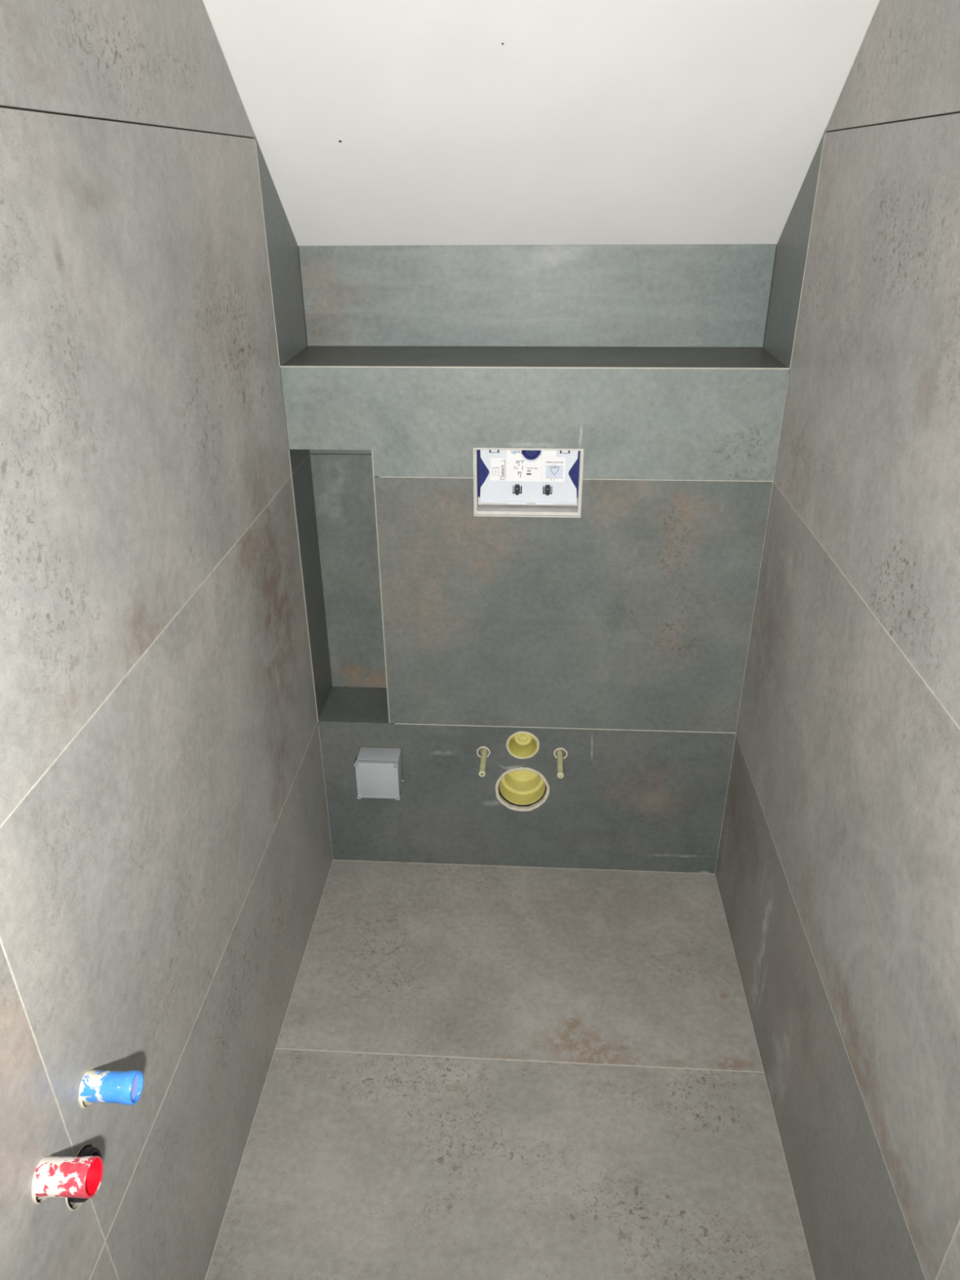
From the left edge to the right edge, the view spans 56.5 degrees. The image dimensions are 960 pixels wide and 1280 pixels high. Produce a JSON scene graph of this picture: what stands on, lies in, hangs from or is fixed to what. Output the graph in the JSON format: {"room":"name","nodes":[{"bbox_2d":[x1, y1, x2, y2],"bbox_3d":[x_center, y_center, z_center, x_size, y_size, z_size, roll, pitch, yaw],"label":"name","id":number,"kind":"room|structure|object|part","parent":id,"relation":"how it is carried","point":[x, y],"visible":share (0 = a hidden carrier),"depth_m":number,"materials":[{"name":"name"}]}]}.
{"room":"building under construction","nodes":[
{"label":"building under construction","id":0,"kind":"room"},
{"bbox_2d":[0,0,333,1279],"bbox_3d":[-0.481,0.010,0.655,0.032,2.570,2.962,1,28,3],"label":"wall","id":1,"kind":"structure","parent":0,"point":[166,851],"depth_m":1.16,"materials":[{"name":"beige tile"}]},
{"bbox_2d":[31,1154,103,1204],"bbox_3d":[-0.444,0.566,0.941,0.086,0.052,0.045,1,28,3],"label":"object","id":2,"kind":"object","parent":1,"relation":"attached to","point":[79,1177],"visible":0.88,"depth_m":0.93,"materials":[{"name":"plastic"}]},
{"bbox_2d":[65,1142,101,1211],"bbox_3d":[-0.463,0.614,1.024,0.038,0.068,0.068,1,28,3],"label":"pipe stub","id":3,"kind":"object","parent":1,"relation":"attached to","point":[88,1150],"visible":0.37,"depth_m":1.02,"materials":[{"name":"black plastic"}]},
{"bbox_2d":[78,1067,143,1108],"bbox_3d":[-0.437,0.518,1.034,0.086,0.046,0.042,1,28,3],"label":"pipe stub","id":4,"kind":"object","parent":1,"relation":"attached to","point":[123,1087],"visible":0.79,"depth_m":1.02,"materials":[{"name":"plastic"}]},
{"bbox_2d":[255,140,279,366],"bbox_3d":[-0.392,-0.704,1.654,0.002,0.384,0.002,1,28,3],"label":"trim","id":5,"kind":"structure","parent":1,"relation":"attached to","point":[255,140],"depth_m":1.65,"materials":[{"name":"grey metal"}]},
{"bbox_2d":[288,448,318,721],"bbox_3d":[-0.387,-0.097,1.970,0.002,0.656,0.002,1,28,3],"label":"trim","id":6,"kind":"structure","parent":1,"relation":"attached to","point":[288,449],"depth_m":1.95,"materials":[{"name":"grey metal"}]},
{"bbox_2d":[204,860,815,1279],"bbox_3d":[0.030,1.175,1.192,1.038,0.040,2.900,1,28,3],"label":"floor","id":7,"kind":"structure","parent":0,"point":[475,1072],"depth_m":1.72,"materials":[{"name":"beige tile"}]},
{"bbox_2d":[280,346,789,874],"bbox_3d":[0.109,-0.016,2.109,0.978,1.265,0.232,1,28,3],"label":"wall","id":8,"kind":"structure","parent":0,"point":[615,635],"depth_m":1.95,"materials":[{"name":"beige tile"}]},
{"bbox_2d":[354,746,404,799],"bbox_3d":[-0.239,0.318,2.135,0.105,0.104,0.072,1,28,3],"label":"junction box","id":9,"kind":"object","parent":8,"relation":"attached to","point":[379,771],"visible":1,"depth_m":2.11,"materials":[{"name":"grey plastic"}]},
{"bbox_2d":[371,449,390,723],"bbox_3d":[-0.216,-0.095,1.962,0.002,0.655,0.004,1,28,3],"label":"trim","id":10,"kind":"structure","parent":8,"relation":"attached to","point":[371,450],"depth_m":1.94,"materials":[{"name":"silver metal"}]},
{"bbox_2d":[476,746,490,777],"bbox_3d":[0.006,0.284,2.103,0.033,0.034,0.115,1,28,3],"label":"rod","id":11,"kind":"object","parent":8,"relation":"attached to","point":[482,772],"visible":0.96,"depth_m":2.10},
{"bbox_2d":[495,767,549,811],"bbox_3d":[0.107,0.338,2.226,0.133,0.132,0.116,1,28,3],"label":"pipe","id":12,"kind":"object","parent":8,"relation":"in","point":[522,786],"visible":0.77,"depth_m":2.21,"materials":[{"name":"yellow plastic"}]},
{"bbox_2d":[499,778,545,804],"bbox_3d":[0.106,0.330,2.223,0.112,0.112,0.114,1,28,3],"label":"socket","id":13,"kind":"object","parent":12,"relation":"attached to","point":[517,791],"depth_m":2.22,"materials":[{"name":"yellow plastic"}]},
{"bbox_2d":[506,731,539,759],"bbox_3d":[0.104,0.226,2.161,0.079,0.079,0.104,1,28,3],"label":"pipe","id":14,"kind":"object","parent":8,"relation":"attached to","point":[521,744],"visible":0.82,"depth_m":2.14,"materials":[{"name":"yellow plastic"}]},
{"bbox_2d":[473,447,583,517],"bbox_3d":[0.100,-0.340,1.854,0.221,0.149,0.080,1,28,3],"label":"toilet flush plate","id":15,"kind":"object","parent":8,"relation":"attached to","point":[544,482],"visible":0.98,"depth_m":1.85,"materials":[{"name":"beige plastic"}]},
{"bbox_3d":[0.100,-0.339,1.859,0.215,0.138,0.072,1,28,3],"label":"panel","id":16,"kind":"part","parent":15,"relation":"part of","materials":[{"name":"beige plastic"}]},
{"bbox_3d":[0.101,-0.343,1.852,0.202,0.122,0.006,1,28,3],"label":"plate","id":17,"kind":"part","parent":15,"relation":"part of","materials":[{"name":"white plastic"}]},
{"bbox_3d":[0.104,-0.386,1.823,0.039,0.039,0.008,1,28,3],"label":"round knob","id":18,"kind":"part","parent":15,"relation":"part of","materials":[{"name":"blue plastic"}]},
{"bbox_2d":[280,365,789,369],"bbox_3d":[0.097,-0.523,1.716,0.976,0.003,0.003,1,28,3],"label":"trim","id":19,"kind":"structure","parent":8,"relation":"attached to","point":[783,368],"depth_m":1.71,"materials":[{"name":"silver metal"}]},
{"bbox_2d":[553,747,567,777],"bbox_3d":[0.189,0.286,2.091,0.034,0.034,0.115,1,28,3],"label":"rod","id":20,"kind":"object","parent":8,"relation":"attached to","point":[559,756],"visible":0.96,"depth_m":2.08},
{"bbox_2d":[298,244,776,346],"bbox_3d":[0.112,-0.722,1.889,1.018,0.231,0.030,1,28,3],"label":"wall","id":21,"kind":"structure","parent":0,"point":[655,295],"depth_m":1.87,"materials":[{"name":"tile"}]},
{"bbox_2d":[202,0,879,246],"bbox_3d":[0.017,-0.662,0.271,1.038,1.229,2.962,1,28,3],"label":"ceiling","id":22,"kind":"structure","parent":0,"point":[592,122],"depth_m":1.49,"materials":[{"name":"white paint"}]},
{"bbox_2d":[715,0,959,1279],"bbox_3d":[0.526,0.032,0.597,0.032,2.570,2.962,1,28,3],"label":"wall","id":23,"kind":"structure","parent":0,"point":[837,869],"depth_m":1.28,"materials":[{"name":"beige tile"}]},
{"bbox_2d":[789,134,825,368],"bbox_3d":[0.584,-0.683,1.598,0.002,0.384,0.002,1,28,3],"label":"trim","id":24,"kind":"structure","parent":23,"relation":"attached to","point":[824,135],"depth_m":1.59,"materials":[{"name":"grey metal"}]}
]}

